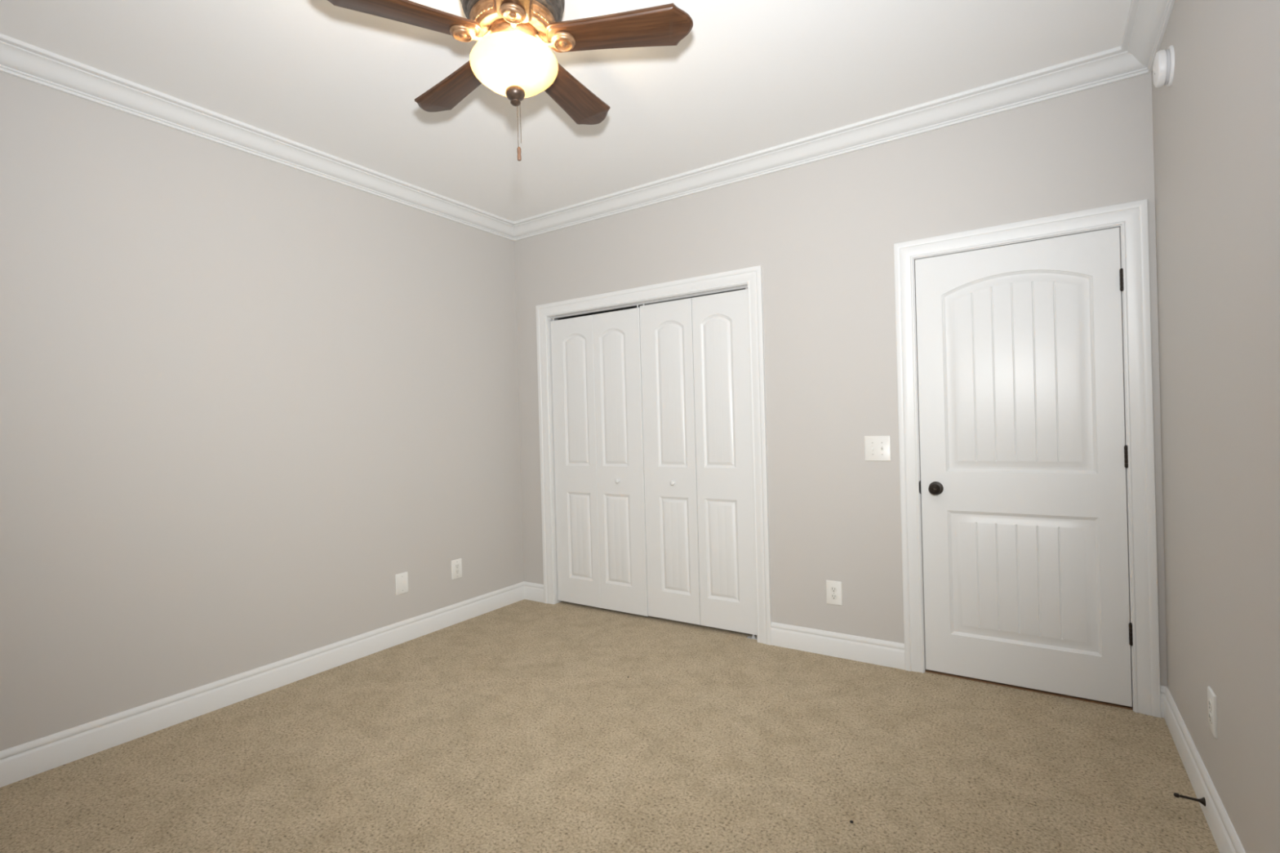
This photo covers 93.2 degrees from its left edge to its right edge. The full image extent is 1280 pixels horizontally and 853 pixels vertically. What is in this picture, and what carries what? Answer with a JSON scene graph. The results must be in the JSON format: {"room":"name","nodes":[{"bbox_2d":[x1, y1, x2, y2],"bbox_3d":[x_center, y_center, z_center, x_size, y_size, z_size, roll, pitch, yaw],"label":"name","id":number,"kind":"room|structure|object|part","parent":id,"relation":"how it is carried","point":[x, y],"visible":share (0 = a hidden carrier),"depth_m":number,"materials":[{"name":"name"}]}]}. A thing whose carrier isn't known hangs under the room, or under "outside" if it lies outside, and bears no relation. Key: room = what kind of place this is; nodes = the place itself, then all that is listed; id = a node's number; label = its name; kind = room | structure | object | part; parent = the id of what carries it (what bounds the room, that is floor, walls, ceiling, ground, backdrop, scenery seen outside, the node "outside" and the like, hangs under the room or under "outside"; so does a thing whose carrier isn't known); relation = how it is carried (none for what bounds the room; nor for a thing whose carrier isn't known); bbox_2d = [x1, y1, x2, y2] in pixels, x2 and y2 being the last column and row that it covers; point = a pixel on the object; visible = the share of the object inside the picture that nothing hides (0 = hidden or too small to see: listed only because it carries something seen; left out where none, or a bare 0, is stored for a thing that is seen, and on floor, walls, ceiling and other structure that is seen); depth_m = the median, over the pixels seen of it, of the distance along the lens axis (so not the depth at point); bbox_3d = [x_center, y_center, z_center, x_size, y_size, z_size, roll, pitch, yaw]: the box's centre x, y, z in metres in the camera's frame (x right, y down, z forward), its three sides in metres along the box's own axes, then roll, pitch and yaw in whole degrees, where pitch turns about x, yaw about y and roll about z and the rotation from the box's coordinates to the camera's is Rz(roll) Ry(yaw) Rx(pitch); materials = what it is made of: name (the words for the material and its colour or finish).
{"room":"empty bedroom","nodes":[
{"label":"empty bedroom","id":0,"kind":"room"},
{"bbox_2d":[0,71,524,751],"bbox_3d":[-1.956,-0.064,3.004,0.120,2.753,3.900,-2,0,33],"label":"wall","id":1,"kind":"structure","parent":0,"point":[244,396],"depth_m":2.84,"materials":[{"name":"grey paint"}]},
{"bbox_2d":[0,33,514,240],"bbox_3d":[-1.898,-1.396,2.939,0.106,0.094,3.660,-2,0,33],"label":"crown molding","id":2,"kind":"structure","parent":1,"relation":"attached to","point":[20,59],"depth_m":2.81,"materials":[{"name":"white paint"}]},
{"bbox_2d":[0,581,524,787],"bbox_3d":[-1.863,1.247,2.969,0.015,0.127,3.660,-2,0,33],"label":"baseboard","id":3,"kind":"structure","parent":1,"relation":"attached to","point":[17,763],"depth_m":2.81,"materials":[{"name":"white paint"}]},
{"bbox_2d":[395,571,408,595],"bbox_3d":[-1.432,0.945,3.640,0.008,0.124,0.083,-2,0,33],"label":"blank plate","id":4,"kind":"object","parent":1,"relation":"attached to","point":[402,579],"visible":1,"depth_m":3.64,"materials":[{"name":"white plastic"}]},
{"bbox_2d":[451,558,462,579],"bbox_3d":[-1.206,0.939,3.983,0.008,0.126,0.083,-2,0,33],"label":"outlet","id":5,"kind":"object","parent":1,"relation":"attached to","point":[456,565],"visible":1,"depth_m":3.98,"materials":[{"name":"white plastic"}]},
{"bbox_2d":[454,564,459,574],"bbox_3d":[-1.203,0.939,3.982,0.002,0.067,0.033,-2,0,33],"label":"receptacle","id":6,"kind":"object","parent":5,"relation":"attached to","point":[456,566],"depth_m":3.98,"materials":[{"name":"grey plastic"}]},
{"bbox_2d":[0,0,1131,222],"bbox_3d":[-0.211,-1.538,2.290,3.882,0.100,4.680,-2,0,33],"label":"ceiling","id":7,"kind":"structure","parent":0,"point":[748,77],"depth_m":2.53,"materials":[{"name":"white paint"}]},
{"bbox_2d":[327,0,693,160],"bbox_3d":[-0.415,-1.176,2.012,1.101,0.612,1.098,-2,0,33],"label":"ceiling fan","id":8,"kind":"object","parent":7,"relation":"hanging from","point":[512,55],"visible":1,"depth_m":1.91,"materials":[{"name":"brown wood"}]},
{"bbox_3d":[-0.716,-1.244,1.806,0.472,0.041,0.156,-2,0,-29],"label":"blade","id":9,"kind":"part","parent":8,"relation":"part of","materials":[{"name":"brown wood"}]},
{"bbox_3d":[-0.666,-1.246,2.212,0.472,0.041,0.156,-1,0,43],"label":"blade","id":10,"kind":"part","parent":8,"relation":"part of","materials":[{"name":"brown wood"}]},
{"bbox_3d":[-0.345,-1.254,1.634,0.156,0.041,0.472,-2,0,-11],"label":"blade","id":11,"kind":"part","parent":8,"relation":"part of","materials":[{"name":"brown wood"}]},
{"bbox_3d":[-0.409,-1.158,1.975,0.282,0.106,0.282,-2,0,33],"label":"lamp shade","id":12,"kind":"part","parent":8,"relation":"part of","materials":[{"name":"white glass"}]},
{"bbox_3d":[-0.399,-0.983,1.976,0.003,0.140,0.003,-2,0,33],"label":"pull chain","id":13,"kind":"part","parent":8,"relation":"part of","materials":[{"name":"brown"}]},
{"bbox_3d":[-0.390,-0.991,1.976,0.003,0.131,0.003,-2,0,-21],"label":"pull chain","id":14,"kind":"part","parent":8,"relation":"part of","materials":[{"name":"brown"}]},
{"bbox_3d":[-0.265,-1.257,2.290,0.156,0.041,0.472,-2,0,25],"label":"blade","id":15,"kind":"part","parent":8,"relation":"part of","materials":[{"name":"brown wood"}]},
{"bbox_3d":[-0.067,-1.262,1.933,0.472,0.041,0.156,-2,0,7],"label":"blade","id":16,"kind":"part","parent":8,"relation":"part of","materials":[{"name":"brown wood"}]},
{"bbox_2d":[558,306,639,319],"bbox_3d":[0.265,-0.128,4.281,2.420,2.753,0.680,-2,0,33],"label":"door track","id":17,"kind":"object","parent":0,"point":[638,306],"depth_m":5.00,"materials":[{"name":"black metal"}]},
{"bbox_2d":[0,599,1219,852],"bbox_3d":[-0.133,1.289,2.295,3.882,0.050,4.680,-2,0,33],"label":"floor","id":18,"kind":"structure","parent":0,"point":[521,726],"depth_m":2.27,"materials":[{"name":"beige carpet"}]},
{"bbox_2d":[746,635,757,639],"bbox_3d":[0.665,1.225,3.537,0.075,0.030,0.030,-2,0,33],"label":"pivot bracket","id":19,"kind":"object","parent":18,"relation":"on","point":[753,637],"visible":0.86,"depth_m":3.54,"materials":[{"name":"silver metal"}]},
{"bbox_2d":[924,669,1133,710],"bbox_3d":[1.784,1.207,2.831,0.804,0.006,0.112,-2,0,33],"label":"threshold","id":20,"kind":"object","parent":18,"relation":"on","point":[926,670],"visible":0.36,"depth_m":2.76,"materials":[{"name":"brown wood"}]},
{"bbox_2d":[514,72,1167,686],"bbox_3d":[0.654,-0.137,3.545,3.642,2.753,0.120,-2,0,33],"label":"wall","id":21,"kind":"structure","parent":0,"point":[823,233],"depth_m":3.20,"materials":[{"name":"grey paint"}]},
{"bbox_2d":[524,581,543,602],"bbox_3d":[-0.778,1.214,4.436,0.212,0.127,0.015,-2,0,33],"label":"baseboard","id":22,"kind":"structure","parent":21,"relation":"attached to","point":[532,591],"depth_m":4.43,"materials":[{"name":"white paint"}]},
{"bbox_2d":[550,304,648,616],"bbox_3d":[-0.299,0.230,4.141,0.763,2.031,0.060,-2,0,33],"label":"door","id":23,"kind":"structure","parent":21,"relation":"in","point":[597,366],"depth_m":4.12,"materials":[{"name":"white paint"}]},
{"bbox_2d":[550,285,747,319],"bbox_3d":[0.003,-0.798,3.946,1.541,0.012,0.026,-2,0,33],"label":"door track","id":24,"kind":"object","parent":21,"relation":"attached to","point":[744,286],"visible":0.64,"depth_m":3.88,"materials":[{"name":"silver metal"}]},
{"bbox_2d":[535,265,771,644],"bbox_3d":[0.032,0.181,3.950,1.720,2.150,0.140,-2,0,33],"label":"door frame","id":25,"kind":"structure","parent":21,"relation":"attached to","point":[753,276],"depth_m":3.66,"materials":[{"name":"white paint"}]},
{"bbox_2d":[640,288,756,635],"bbox_3d":[0.344,0.211,3.725,0.766,2.029,0.060,-2,0,33],"label":"door","id":26,"kind":"structure","parent":21,"relation":"in","point":[695,351],"depth_m":3.71,"materials":[{"name":"white paint"}]},
{"bbox_3d":[0.205,0.355,3.801,0.031,0.031,0.030,-2,0,33],"label":"knob","id":27,"kind":"part","parent":26,"relation":"part of","materials":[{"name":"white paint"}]},
{"bbox_2d":[514,45,1150,240],"bbox_3d":[0.556,-1.464,3.448,3.642,0.094,0.106,-2,0,33],"label":"crown molding","id":28,"kind":"structure","parent":21,"relation":"attached to","point":[1113,64],"depth_m":3.05,"materials":[{"name":"white paint"}]},
{"bbox_2d":[826,580,842,605],"bbox_3d":[1.038,0.891,3.235,0.083,0.127,0.008,-2,0,33],"label":"duplex outlet","id":29,"kind":"object","parent":21,"relation":"attached to","point":[833,588],"visible":1,"depth_m":3.23,"materials":[{"name":"white plastic"}]},
{"bbox_2d":[830,586,836,592],"bbox_3d":[1.036,0.872,3.233,0.034,0.028,0.003,-2,0,33],"label":"receptacle","id":30,"kind":"object","parent":29,"relation":"attached to","point":[833,589],"depth_m":3.23,"materials":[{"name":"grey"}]},
{"bbox_2d":[831,594,837,599],"bbox_3d":[1.037,0.911,3.233,0.034,0.028,0.003,-2,0,33],"label":"receptacle","id":31,"kind":"object","parent":29,"relation":"attached to","point":[833,597],"depth_m":3.23,"materials":[{"name":"grey plastic"}]},
{"bbox_2d":[770,622,905,670],"bbox_3d":[1.039,1.167,3.236,0.704,0.127,0.015,-2,0,33],"label":"baseboard","id":32,"kind":"structure","parent":21,"relation":"attached to","point":[857,648],"depth_m":3.21,"materials":[{"name":"white paint"}]},
{"bbox_2d":[864,435,891,461],"bbox_3d":[1.216,0.113,3.098,0.127,0.129,0.016,-2,0,33],"label":"light switch","id":33,"kind":"object","parent":21,"relation":"attached to","point":[877,448],"visible":1,"depth_m":3.10,"materials":[{"name":"white plastic"}]},
{"bbox_2d":[915,226,1133,706],"bbox_3d":[1.716,0.181,2.760,0.807,2.032,0.102,-2,0,33],"label":"door","id":34,"kind":"structure","parent":21,"relation":"in","point":[1024,451],"depth_m":2.75,"materials":[{"name":"white paint"}]},
{"bbox_3d":[1.428,0.303,2.927,0.054,0.054,0.058,-2,0,33],"label":"knob","id":35,"kind":"part","parent":34,"relation":"part of","materials":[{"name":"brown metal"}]},
{"bbox_2d":[893,199,1160,717],"bbox_3d":[1.747,0.141,2.818,0.982,2.140,0.140,-2,0,33],"label":"door frame","id":36,"kind":"structure","parent":21,"relation":"attached to","point":[1133,217],"depth_m":2.55,"materials":[{"name":"white paint"}]},
{"bbox_3d":[1.387,0.301,2.998,0.009,0.068,0.008,-2,0,33],"label":"strike plate","id":37,"kind":"part","parent":36,"relation":"part of","materials":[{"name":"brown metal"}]},
{"bbox_2d":[1160,685,1166,718],"bbox_3d":[2.163,1.137,2.494,0.024,0.127,0.015,-2,0,33],"label":"baseboard","id":38,"kind":"structure","parent":21,"relation":"attached to","point":[1162,688],"depth_m":2.49,"materials":[{"name":"white paint"}]},
{"bbox_2d":[1151,0,1279,852],"bbox_3d":[1.183,-0.147,0.931,0.120,2.753,3.900,-2,0,33],"label":"wall","id":39,"kind":"structure","parent":0,"point":[1216,127],"depth_m":1.62,"materials":[{"name":"grey paint"}]},
{"bbox_2d":[1120,0,1175,72],"bbox_3d":[1.053,-1.473,0.991,0.106,0.094,3.660,-2,0,33],"label":"crown molding","id":40,"kind":"structure","parent":39,"relation":"attached to","point":[1147,20],"depth_m":2.27,"materials":[{"name":"white paint"}]},
{"bbox_2d":[1152,44,1174,87],"bbox_3d":[1.859,-1.275,2.152,0.047,0.132,0.132,-2,0,33],"label":"smoke detector","id":41,"kind":"object","parent":39,"relation":"attached to","point":[1163,68],"visible":1,"depth_m":2.12,"materials":[{"name":"white plastic"}]},
{"bbox_2d":[1163,686,1245,852],"bbox_3d":[1.163,1.167,0.971,0.015,0.127,3.660,-2,0,33],"label":"baseboard","id":42,"kind":"structure","parent":39,"relation":"attached to","point":[1225,837],"depth_m":1.92,"materials":[{"name":"white paint"}]},
{"bbox_2d":[1173,792,1205,806],"bbox_3d":[1.719,1.164,1.893,0.073,0.025,0.025,-2,0,33],"label":"door stop","id":43,"kind":"object","parent":42,"relation":"attached to","point":[1202,801],"visible":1,"depth_m":1.89,"materials":[{"name":"brown metal"}]},
{"bbox_3d":[1.718,1.164,1.893,0.051,0.009,0.009,-2,0,33],"label":"rod","id":44,"kind":"part","parent":43,"relation":"part of","materials":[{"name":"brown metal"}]},
{"bbox_2d":[1207,686,1217,738],"bbox_3d":[1.718,0.858,1.818,0.008,0.127,0.083,-2,0,33],"label":"duplex outlet","id":45,"kind":"object","parent":39,"relation":"attached to","point":[1211,697],"visible":1,"depth_m":1.80,"materials":[{"name":"white plastic"}]},
{"bbox_2d":[1208,699,1212,711],"bbox_3d":[1.716,0.839,1.819,0.003,0.028,0.034,-2,0,33],"label":"receptacle","id":46,"kind":"object","parent":45,"relation":"attached to","point":[1210,701],"depth_m":1.81,"materials":[{"name":"grey plastic"}]},
{"bbox_2d":[1208,711,1212,724],"bbox_3d":[1.717,0.877,1.819,0.003,0.028,0.034,-2,0,33],"label":"receptacle","id":47,"kind":"object","parent":45,"relation":"attached to","point":[1210,713],"depth_m":1.82,"materials":[{"name":"grey plastic"}]}
]}

